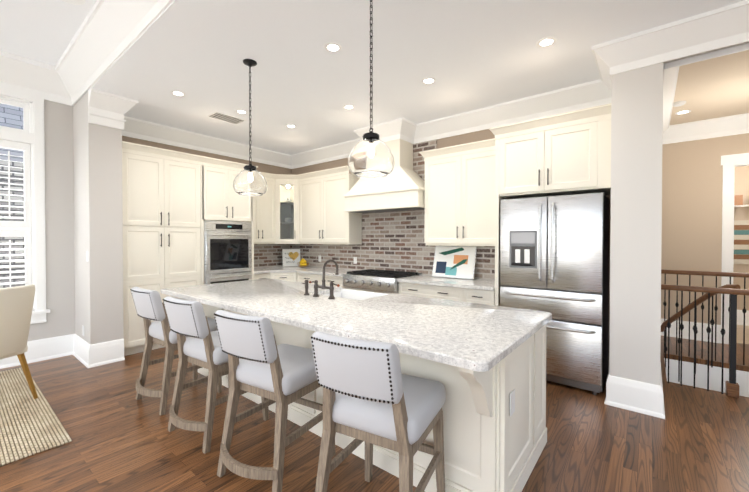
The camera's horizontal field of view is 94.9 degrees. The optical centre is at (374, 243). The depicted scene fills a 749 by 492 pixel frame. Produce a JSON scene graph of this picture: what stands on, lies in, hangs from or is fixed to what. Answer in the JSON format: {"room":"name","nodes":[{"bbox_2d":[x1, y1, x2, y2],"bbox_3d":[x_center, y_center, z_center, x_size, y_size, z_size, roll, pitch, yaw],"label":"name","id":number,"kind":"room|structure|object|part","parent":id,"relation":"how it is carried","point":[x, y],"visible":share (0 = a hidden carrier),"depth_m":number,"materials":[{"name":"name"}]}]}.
{"room":"kitchen","nodes":[
{"label":"kitchen","id":0,"kind":"room"},
{"bbox_2d":[0,0,96,65],"bbox_3d":[-1.292,-2.070,-0.241,9.790,0.100,4.270,1,1,39],"label":"ceiling","id":1,"kind":"structure","parent":0,"point":[43,31],"depth_m":3.26,"materials":[{"name":"white paint"}]},
{"bbox_2d":[62,0,85,4],"bbox_3d":[-2.543,-2.053,2.844,0.236,0.004,0.236,1,1,39],"label":"recessed light","id":2,"kind":"object","parent":1,"relation":"attached to","point":[78,2],"visible":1,"depth_m":2.91,"materials":[{"name":"white"}]},
{"bbox_2d":[0,336,748,491],"bbox_3d":[0.917,2.157,2.733,10.000,1.520,11.600,1,1,39],"label":"floor","id":3,"kind":"structure","parent":0,"point":[124,439],"depth_m":2.42,"materials":[{"name":"brown wood"}]},
{"bbox_2d":[0,367,71,465],"bbox_3d":[-3.972,1.399,1.939,2.250,0.014,3.060,1,1,39],"label":"jute rug","id":4,"kind":"object","parent":3,"relation":"on","point":[30,425],"visible":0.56,"depth_m":2.66,"materials":[{"name":"beige wicker"}]},
{"bbox_2d":[0,284,37,398],"bbox_3d":[-3.285,0.867,2.864,0.674,1.024,0.480,0,1,11],"label":"dining chair","id":5,"kind":"object","parent":4,"relation":"on","point":[16,305],"visible":1,"depth_m":2.90,"materials":[{"name":"beige fabric"}]},
{"bbox_2d":[122,141,205,355],"bbox_3d":[-2.981,0.074,4.709,0.646,2.600,0.974,1,1,39],"label":"tall cabinet","id":6,"kind":"object","parent":3,"relation":"on","point":[169,205],"depth_m":4.43,"materials":[{"name":"white wood"}]},
{"bbox_2d":[130,287,221,414],"bbox_3d":[-1.795,0.886,3.118,0.527,1.021,0.639,1,1,39],"label":"stool","id":7,"kind":"object","parent":3,"relation":"on","point":[149,305],"visible":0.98,"depth_m":2.87,"materials":[{"name":"grey fabric"}]},
{"bbox_2d":[163,296,268,453],"bbox_3d":[-1.207,0.891,2.616,0.504,1.021,0.628,0,1,34],"label":"stool","id":8,"kind":"object","parent":3,"relation":"on","point":[200,345],"visible":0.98,"depth_m":2.38,"materials":[{"name":"grey fabric"}]},
{"bbox_2d":[252,275,269,279],"bbox_3d":[-2.095,0.925,5.860,0.611,0.873,0.326,1,1,39],"label":"base cabinet","id":9,"kind":"object","parent":3,"relation":"on","point":[254,277],"depth_m":5.63,"materials":[{"name":"white wood"}]},
{"bbox_2d":[214,310,335,491],"bbox_3d":[-0.619,0.897,2.145,0.504,1.021,0.628,0,1,31],"label":"stool","id":10,"kind":"object","parent":3,"relation":"on","point":[283,376],"visible":0.94,"depth_m":1.95,"materials":[{"name":"grey fabric"}]},
{"bbox_2d":[270,275,297,281],"bbox_3d":[-1.585,0.921,6.248,0.922,0.873,0.922,1,1,39],"label":"base cabinet","id":11,"kind":"object","parent":3,"relation":"on","point":[271,276],"depth_m":5.80,"materials":[{"name":"white wood"}]},
{"bbox_2d":[298,279,317,283],"bbox_3d":[-0.907,0.924,5.905,0.569,0.873,0.610,1,1,39],"label":"base cabinet","id":12,"kind":"object","parent":3,"relation":"on","point":[299,280],"depth_m":5.69,"materials":[{"name":"white wood"}]},
{"bbox_2d":[318,279,345,288],"bbox_3d":[-0.463,0.928,5.549,0.570,0.873,0.610,1,1,39],"label":"base cabinet","id":13,"kind":"object","parent":3,"relation":"on","point":[336,281],"depth_m":5.28,"materials":[{"name":"white wood"}]},
{"bbox_2d":[252,267,348,278],"bbox_3d":[-1.243,0.467,5.763,2.062,0.040,1.250,1,1,39],"label":"countertop","id":14,"kind":"structure","parent":13,"relation":"on","point":[282,272],"depth_m":5.77,"materials":[{"name":"white stone"}]},
{"bbox_2d":[282,249,299,265],"bbox_3d":[-1.599,0.270,6.625,0.336,0.329,0.061,0,1,-21],"label":"art print","id":15,"kind":"object","parent":14,"relation":"on","point":[290,257],"visible":1,"depth_m":6.61,"materials":[{"name":"white paper"}]},
{"bbox_2d":[298,258,308,266],"bbox_3d":[-1.321,0.355,6.364,0.222,0.164,0.222,1,1,39],"label":"bowl","id":16,"kind":"object","parent":14,"relation":"on","point":[303,262],"visible":1,"depth_m":6.33,"materials":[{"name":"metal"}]},
{"bbox_2d":[343,269,421,292],"bbox_3d":[0.096,0.533,5.024,0.940,0.231,0.727,1,1,39],"label":"gas range","id":17,"kind":"object","parent":13,"relation":"in","point":[378,280],"visible":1,"depth_m":4.79,"materials":[{"name":"silver metal"}]},
{"bbox_2d":[166,294,546,491],"bbox_3d":[-0.456,0.957,3.023,3.376,0.874,1.236,1,1,39],"label":"kitchen island","id":18,"kind":"object","parent":3,"relation":"on","point":[495,429],"depth_m":1.87,"materials":[{"name":"painted wood"},{"name":"granite"},{"name":"dark bronze"}]},
{"bbox_2d":[161,278,551,373],"bbox_3d":[-0.487,0.498,3.000,3.450,0.040,1.290,1,1,39],"label":"island countertop","id":19,"kind":"structure","parent":18,"relation":"on","point":[475,337],"depth_m":2.27,"materials":[{"name":"white stone"}]},
{"bbox_2d":[302,259,339,298],"bbox_3d":[-0.439,0.309,3.127,0.486,0.334,0.210,1,1,39],"label":"bridge faucet","id":20,"kind":"object","parent":19,"relation":"on","point":[323,286],"visible":1,"depth_m":3.07,"materials":[{"name":"grey metal"}]},
{"bbox_2d":[318,290,376,297],"bbox_3d":[-0.236,0.635,3.308,0.720,0.292,0.522,1,1,39],"label":"sink","id":21,"kind":"object","parent":19,"relation":"in","point":[337,293],"depth_m":3.56,"materials":[{"name":"white ceramic"}]},
{"bbox_2d":[346,288,397,293],"bbox_3d":[0.131,1.014,5.073,0.945,0.713,0.610,1,1,39],"label":"base cabinet","id":22,"kind":"object","parent":3,"relation":"on","point":[346,288],"depth_m":4.82,"materials":[{"name":"white wood"}]},
{"bbox_2d":[311,332,445,491],"bbox_3d":[0.024,0.902,1.681,0.504,1.021,0.628,0,1,29],"label":"stool","id":23,"kind":"object","parent":3,"relation":"on","point":[372,394],"visible":1,"depth_m":1.51,"materials":[{"name":"grey fabric"}]},
{"bbox_2d":[398,283,461,301],"bbox_3d":[0.858,0.940,4.491,0.908,0.873,0.610,1,1,39],"label":"base cabinet","id":24,"kind":"object","parent":3,"relation":"on","point":[413,289],"depth_m":4.23,"materials":[{"name":"white wood"}]},
{"bbox_2d":[398,275,501,290],"bbox_3d":[0.990,0.483,4.363,1.268,0.040,0.644,1,1,39],"label":"countertop","id":25,"kind":"structure","parent":24,"relation":"on","point":[431,281],"depth_m":4.21,"materials":[{"name":"white stone"}]},
{"bbox_2d":[432,246,476,278],"bbox_3d":[1.068,0.245,4.627,0.600,0.425,0.129,1,1,39],"label":"art print","id":26,"kind":"object","parent":25,"relation":"on","point":[454,261],"visible":0.98,"depth_m":4.60,"materials":[{"name":"multicoloured paper"}]},
{"bbox_2d":[462,287,499,305],"bbox_3d":[1.352,0.945,4.094,0.360,0.873,0.610,1,1,39],"label":"base cabinet","id":27,"kind":"object","parent":3,"relation":"on","point":[480,297],"depth_m":3.82,"materials":[{"name":"white wood"}]},
{"bbox_2d":[500,192,608,394],"bbox_3d":[1.870,0.457,3.598,0.916,1.860,0.708,1,1,39],"label":"refrigerator","id":28,"kind":"object","parent":3,"relation":"on","point":[554,256],"visible":0.77,"depth_m":3.29,"materials":[{"name":"silver metal"}]},
{"bbox_2d":[661,269,748,397],"bbox_3d":[3.632,0.977,3.610,1.018,1.420,1.265,1,1,39],"label":"stair railing","id":29,"kind":"object","parent":3,"relation":"on","point":[733,291],"visible":0.94,"depth_m":3.35,"materials":[{"name":"brown wood"}]},
{"bbox_2d":[8,0,748,384],"bbox_3d":[0.999,-0.402,2.638,9.790,3.600,11.600,1,1,39],"label":"wall","id":30,"kind":"structure","parent":0,"point":[664,206],"depth_m":3.99,"materials":[{"name":"white paint"}]},
{"bbox_2d":[0,85,49,323],"bbox_3d":[-4.352,-0.401,3.620,0.210,2.675,1.330,1,1,39],"label":"window","id":31,"kind":"structure","parent":30,"relation":"in","point":[31,133],"depth_m":4.01,"materials":[{"name":"white wood"}]},
{"bbox_2d":[0,139,31,286],"bbox_3d":[-4.332,-0.193,3.604,0.074,1.920,1.036,1,1,39],"label":"window shutters","id":32,"kind":"object","parent":31,"relation":"attached to","point":[17,228],"visible":0.85,"depth_m":3.93,"materials":[{"name":"white wood"}]},
{"bbox_2d":[0,50,51,100],"bbox_3d":[-5.027,-1.870,2.536,0.190,0.360,3.930,1,1,39],"label":"crown molding","id":33,"kind":"structure","parent":30,"relation":"attached to","point":[16,72],"depth_m":3.89,"materials":[{"name":"white"}]},
{"bbox_2d":[0,334,71,368],"bbox_3d":[-5.030,1.272,2.695,0.032,0.250,4.120,1,1,39],"label":"baseboard","id":34,"kind":"structure","parent":30,"relation":"attached to","point":[60,346],"depth_m":4.08,"materials":[{"name":"white wood"}]},
{"bbox_2d":[72,334,91,367],"bbox_3d":[-3.443,1.257,4.043,0.702,0.250,0.032,1,1,39],"label":"baseboard","id":35,"kind":"structure","parent":30,"relation":"attached to","point":[82,350],"depth_m":4.01,"materials":[{"name":"white wood"}]},
{"bbox_2d":[88,88,127,131],"bbox_3d":[-3.039,-1.521,3.901,0.132,0.349,0.300,1,1,39],"label":"crown molding","id":36,"kind":"structure","parent":30,"relation":"attached to","point":[107,109],"depth_m":3.92,"materials":[{"name":"white wood"}]},
{"bbox_2d":[92,339,124,366],"bbox_3d":[-3.069,1.258,3.975,0.032,0.250,0.290,1,1,39],"label":"baseboard","id":37,"kind":"structure","parent":30,"relation":"attached to","point":[103,353],"depth_m":3.96,"materials":[{"name":"white wood"}]},
{"bbox_2d":[52,0,173,105],"bbox_3d":[-0.052,-1.855,1.190,9.640,0.360,0.190,1,1,39],"label":"crown molding","id":38,"kind":"structure","parent":30,"relation":"attached to","point":[107,35],"depth_m":3.21,"materials":[{"name":"white"}]},
{"bbox_2d":[122,98,139,137],"bbox_3d":[-3.127,-1.525,4.255,0.712,0.349,0.142,1,1,39],"label":"crown molding","id":39,"kind":"structure","parent":30,"relation":"attached to","point":[133,124],"depth_m":4.70,"materials":[{"name":"white wood"}]},
{"bbox_2d":[132,120,291,168],"bbox_3d":[-2.558,-1.598,5.668,0.132,0.235,3.040,1,1,39],"label":"crown molding","id":40,"kind":"structure","parent":30,"relation":"attached to","point":[149,131],"depth_m":5.52,"materials":[{"name":"white wood"}]},
{"bbox_2d":[202,156,253,222],"bbox_3d":[-2.441,-0.788,5.372,0.646,0.890,0.787,1,1,39],"label":"upper cabinet","id":41,"kind":"object","parent":30,"relation":"attached to","point":[220,202],"depth_m":5.10,"materials":[{"name":"white wood"}]},
{"bbox_2d":[204,220,251,284],"bbox_3d":[-2.390,0.340,5.343,0.687,1.355,0.742,1,1,39],"label":"double wall oven","id":42,"kind":"object","parent":41,"relation":"in","point":[227,251],"visible":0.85,"depth_m":5.13,"materials":[{"name":"silver metal"}]},
{"bbox_2d":[251,179,277,242],"bbox_3d":[-2.094,-0.571,6.069,0.333,1.100,0.681,1,1,39],"label":"upper cabinet","id":43,"kind":"object","parent":30,"relation":"attached to","point":[264,229],"depth_m":6.07,"materials":[{"name":"white wood"}]},
{"bbox_2d":[254,244,289,267],"bbox_3d":[-2.063,0.232,6.400,0.014,0.445,1.230,1,1,39],"label":"backsplash","id":44,"kind":"structure","parent":30,"relation":"attached to","point":[265,255],"depth_m":6.47,"materials":[{"name":"brown brick"}]},
{"bbox_2d":[274,174,301,242],"bbox_3d":[-1.587,-0.634,6.248,0.305,1.219,0.304,1,1,39],"label":"upper cabinet","id":45,"kind":"object","parent":30,"relation":"attached to","point":[285,186],"depth_m":6.23,"materials":[{"name":"white wood"}]},
{"bbox_3d":[-1.610,-0.560,6.458,0.602,1.130,0.602,1,1,39],"label":"cabinet corner glass","id":46,"kind":"part","parent":45,"relation":"part of","materials":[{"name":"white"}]},
{"bbox_2d":[298,175,321,242],"bbox_3d":[-1.060,-0.572,6.190,0.662,1.100,0.333,1,1,39],"label":"upper cabinet","id":47,"kind":"object","parent":30,"relation":"attached to","point":[309,190],"depth_m":6.07,"materials":[{"name":"white wood"}]},
{"bbox_2d":[288,140,352,167],"bbox_3d":[-0.767,-1.603,6.090,2.100,0.235,0.140,1,1,39],"label":"crown molding","id":48,"kind":"structure","parent":30,"relation":"attached to","point":[342,150],"depth_m":6.25,"materials":[{"name":"white wood"}]},
{"bbox_2d":[322,171,361,242],"bbox_3d":[-0.553,-0.568,5.796,0.623,1.100,0.310,1,1,39],"label":"upper cabinet","id":49,"kind":"object","parent":30,"relation":"attached to","point":[338,226],"depth_m":5.65,"materials":[{"name":"white wood"}]},
{"bbox_2d":[352,117,411,147],"bbox_3d":[0.075,-1.590,4.966,0.884,0.235,0.142,1,1,39],"label":"crown molding","id":50,"kind":"structure","parent":30,"relation":"attached to","point":[399,128],"depth_m":4.88,"materials":[{"name":"white wood"}]},
{"bbox_2d":[343,139,424,212],"bbox_3d":[0.187,-1.100,5.110,1.370,1.217,0.454,1,1,39],"label":"wood range hood","id":51,"kind":"object","parent":30,"relation":"attached to","point":[400,186],"visible":0.73,"depth_m":4.89,"materials":[{"name":"white wood"}]},
{"bbox_2d":[290,139,494,279],"bbox_3d":[0.014,-0.507,5.558,4.300,1.944,0.014,1,1,39],"label":"backsplash","id":52,"kind":"structure","parent":30,"relation":"attached to","point":[393,241],"depth_m":5.32,"materials":[{"name":"brown brick"}]},
{"bbox_2d":[422,139,503,246],"bbox_3d":[1.178,-0.612,4.409,1.052,1.220,0.310,1,1,39],"label":"upper cabinet","id":53,"kind":"object","parent":30,"relation":"attached to","point":[462,203],"depth_m":4.27,"materials":[{"name":"white wood"}]},
{"bbox_2d":[408,81,604,143],"bbox_3d":[1.504,-1.582,4.271,2.480,0.235,0.140,1,1,39],"label":"crown molding","id":54,"kind":"structure","parent":30,"relation":"attached to","point":[580,96],"depth_m":4.17,"materials":[{"name":"white wood"}]},
{"bbox_2d":[498,103,610,198],"bbox_3d":[1.918,-0.876,3.620,1.000,0.735,0.610,1,1,39],"label":"upper cabinet","id":55,"kind":"object","parent":30,"relation":"attached to","point":[576,159],"depth_m":3.35,"materials":[{"name":"white wood"}]},
{"bbox_2d":[592,80,611,103],"bbox_3d":[2.189,-1.571,3.248,0.132,0.235,0.600,1,1,39],"label":"crown molding","id":56,"kind":"structure","parent":30,"relation":"attached to","point":[603,88],"depth_m":3.58,"materials":[{"name":"white"}]},
{"bbox_2d":[604,375,659,416],"bbox_3d":[2.146,1.270,2.890,0.352,0.250,0.042,1,1,39],"label":"baseboard","id":57,"kind":"structure","parent":30,"relation":"attached to","point":[637,396],"depth_m":2.88,"materials":[{"name":"white wood"}]},
{"bbox_2d":[656,362,664,418],"bbox_3d":[2.587,1.268,3.101,0.032,0.250,0.922,1,1,39],"label":"baseboard","id":58,"kind":"structure","parent":30,"relation":"attached to","point":[660,411],"depth_m":2.77,"materials":[{"name":"white wood"}]},
{"bbox_2d":[592,0,748,83],"bbox_3d":[2.919,-1.559,2.168,2.622,0.235,0.132,1,1,39],"label":"crown molding","id":59,"kind":"structure","parent":30,"relation":"attached to","point":[722,27],"depth_m":2.65,"materials":[{"name":"white"}]},
{"bbox_2d":[662,60,687,144],"bbox_3d":[3.370,-1.579,3.967,0.132,0.235,2.940,1,1,39],"label":"crown molding","id":60,"kind":"structure","parent":30,"relation":"attached to","point":[670,71],"depth_m":3.69,"materials":[{"name":"white wood"}]},
{"bbox_2d":[661,318,720,342],"bbox_3d":[4.517,1.247,4.944,0.660,0.250,0.032,1,1,39],"label":"baseboard","id":61,"kind":"structure","parent":30,"relation":"attached to","point":[685,332],"depth_m":4.91,"materials":[{"name":"white wood"}]},
{"bbox_2d":[672,113,748,142],"bbox_3d":[5.098,-1.584,4.382,1.990,0.235,0.132,1,1,39],"label":"crown molding","id":62,"kind":"structure","parent":30,"relation":"attached to","point":[734,124],"depth_m":4.74,"materials":[{"name":"white wood"}]},
{"bbox_2d":[684,44,748,64],"bbox_3d":[3.342,-1.559,2.191,1.990,0.235,0.132,1,1,39],"label":"crown molding","id":63,"kind":"structure","parent":30,"relation":"attached to","point":[746,46],"depth_m":2.66,"materials":[{"name":"white"}]},
{"bbox_2d":[721,153,748,343],"bbox_3d":[5.253,0.087,4.442,1.140,2.580,0.175,1,1,39],"label":"door frame","id":64,"kind":"structure","parent":30,"relation":"attached to","point":[729,163],"depth_m":4.68,"materials":[{"name":"white wood"}]},
{"bbox_2d":[734,195,748,206],"bbox_3d":[6.074,-0.688,5.577,1.850,0.195,0.328,1,1,39],"label":"shelf","id":65,"kind":"object","parent":30,"relation":"attached to","point":[738,200],"visible":0.31,"depth_m":5.56,"materials":[{"name":"white wood"}]},
{"bbox_2d":[734,220,748,263],"bbox_3d":[6.334,-0.022,5.590,1.150,0.732,0.025,1,1,39],"label":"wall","id":66,"kind":"structure","parent":30,"relation":"attached to","point":[741,231],"depth_m":5.74,"materials":[{"name":"multicoloured"}]},
{"bbox_2d":[737,310,748,325],"bbox_3d":[6.099,1.237,5.790,2.150,0.250,0.032,1,1,39],"label":"baseboard","id":67,"kind":"structure","parent":30,"relation":"attached to","point":[740,315],"depth_m":5.75,"materials":[{"name":"white wood"}]},
{"bbox_2d":[108,0,748,154],"bbox_3d":[2.334,-1.761,4.289,9.790,0.120,7.330,1,1,39],"label":"ceiling","id":68,"kind":"structure","parent":0,"point":[469,55],"depth_m":3.24,"materials":[{"name":"white paint"}]},
{"bbox_2d":[170,91,185,96],"bbox_3d":[-2.216,-1.693,3.880,0.156,0.007,0.156,1,1,39],"label":"recessed light","id":69,"kind":"object","parent":68,"relation":"in","point":[179,93],"visible":0.98,"depth_m":3.88,"materials":[{"name":"white"}]},
{"bbox_2d":[207,111,245,124],"bbox_3d":[-2.005,-1.700,4.672,0.260,0.010,0.420,1,1,39],"label":"ceiling vent","id":70,"kind":"object","parent":68,"relation":"in","point":[225,117],"visible":1,"depth_m":4.66,"materials":[{"name":"white metal"}]},
{"bbox_2d":[235,110,247,113],"bbox_3d":[-1.716,-1.699,4.441,0.156,0.007,0.156,1,1,39],"label":"recessed light","id":71,"kind":"object","parent":68,"relation":"in","point":[241,111],"visible":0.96,"depth_m":4.45,"materials":[{"name":"white"}]},
{"bbox_2d":[233,59,267,195],"bbox_3d":[-1.159,-1.073,3.207,0.306,1.231,0.306,1,1,39],"label":"pendant light","id":72,"kind":"object","parent":68,"relation":"hanging from","point":[249,180],"visible":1,"depth_m":3.13,"materials":[{"name":"clear glass"}]},
{"bbox_2d":[286,124,295,127],"bbox_3d":[-1.216,-1.706,5.001,0.156,0.007,0.156,1,1,39],"label":"recessed light","id":73,"kind":"object","parent":68,"relation":"in","point":[290,126],"visible":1,"depth_m":5.00,"materials":[{"name":"white"}]},
{"bbox_2d":[324,43,341,52],"bbox_3d":[-0.357,-1.683,2.954,0.156,0.007,0.156,1,1,39],"label":"recessed light","id":74,"kind":"object","parent":68,"relation":"in","point":[333,47],"visible":1,"depth_m":2.95,"materials":[{"name":"white"}]},
{"bbox_2d":[343,105,354,109],"bbox_3d":[-0.318,-1.697,4.282,0.156,0.007,0.156,1,1,39],"label":"recessed light","id":75,"kind":"object","parent":68,"relation":"in","point":[349,107],"visible":1,"depth_m":4.29,"materials":[{"name":"white"}]},
{"bbox_2d":[348,0,394,177],"bbox_3d":[-0.021,-1.062,2.244,0.306,1.231,0.306,1,1,39],"label":"pendant light","id":76,"kind":"object","parent":68,"relation":"hanging from","point":[371,155],"visible":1,"depth_m":2.15,"materials":[{"name":"clear glass"}]},
{"bbox_2d":[421,78,435,84],"bbox_3d":[0.564,-1.690,3.575,0.156,0.007,0.156,1,1,39],"label":"recessed light","id":77,"kind":"object","parent":68,"relation":"in","point":[427,81],"visible":1,"depth_m":3.58,"materials":[{"name":"white"}]},
{"bbox_2d":[536,37,556,47],"bbox_3d":[1.438,-1.682,2.875,0.156,0.007,0.156,1,1,39],"label":"recessed light","id":78,"kind":"object","parent":68,"relation":"in","point":[546,42],"visible":1,"depth_m":2.88,"materials":[{"name":"white"}]},
{"bbox_2d":[673,101,685,106],"bbox_3d":[3.674,-1.683,4.146,0.130,0.032,0.130,1,1,39],"label":"smoke detector","id":79,"kind":"object","parent":68,"relation":"attached to","point":[678,103],"visible":0.88,"depth_m":4.12,"materials":[{"name":"white plastic"}]},
{"bbox_2d":[675,110,690,114],"bbox_3d":[3.995,-1.699,4.452,0.156,0.007,0.156,1,1,39],"label":"recessed light","id":80,"kind":"object","parent":68,"relation":"in","point":[682,112],"visible":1,"depth_m":4.45,"materials":[{"name":"white"}]},
{"bbox_2d":[737,325,748,343],"bbox_3d":[5.640,1.399,5.219,2.150,0.060,1.500,1,1,39],"label":"floor","id":81,"kind":"structure","parent":0,"point":[739,333],"depth_m":5.18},
{"label":"outside","id":82,"kind":"structure","parent":0,"visible":0},
{"bbox_2d":[0,103,24,287],"bbox_3d":[-6.562,-0.672,5.426,1.803,6.078,8.500,1,1,39],"label":"brick house","id":83,"kind":"structure","parent":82,"point":[11,116],"depth_m":5.29,"materials":[{"name":"white brick"}]}
]}

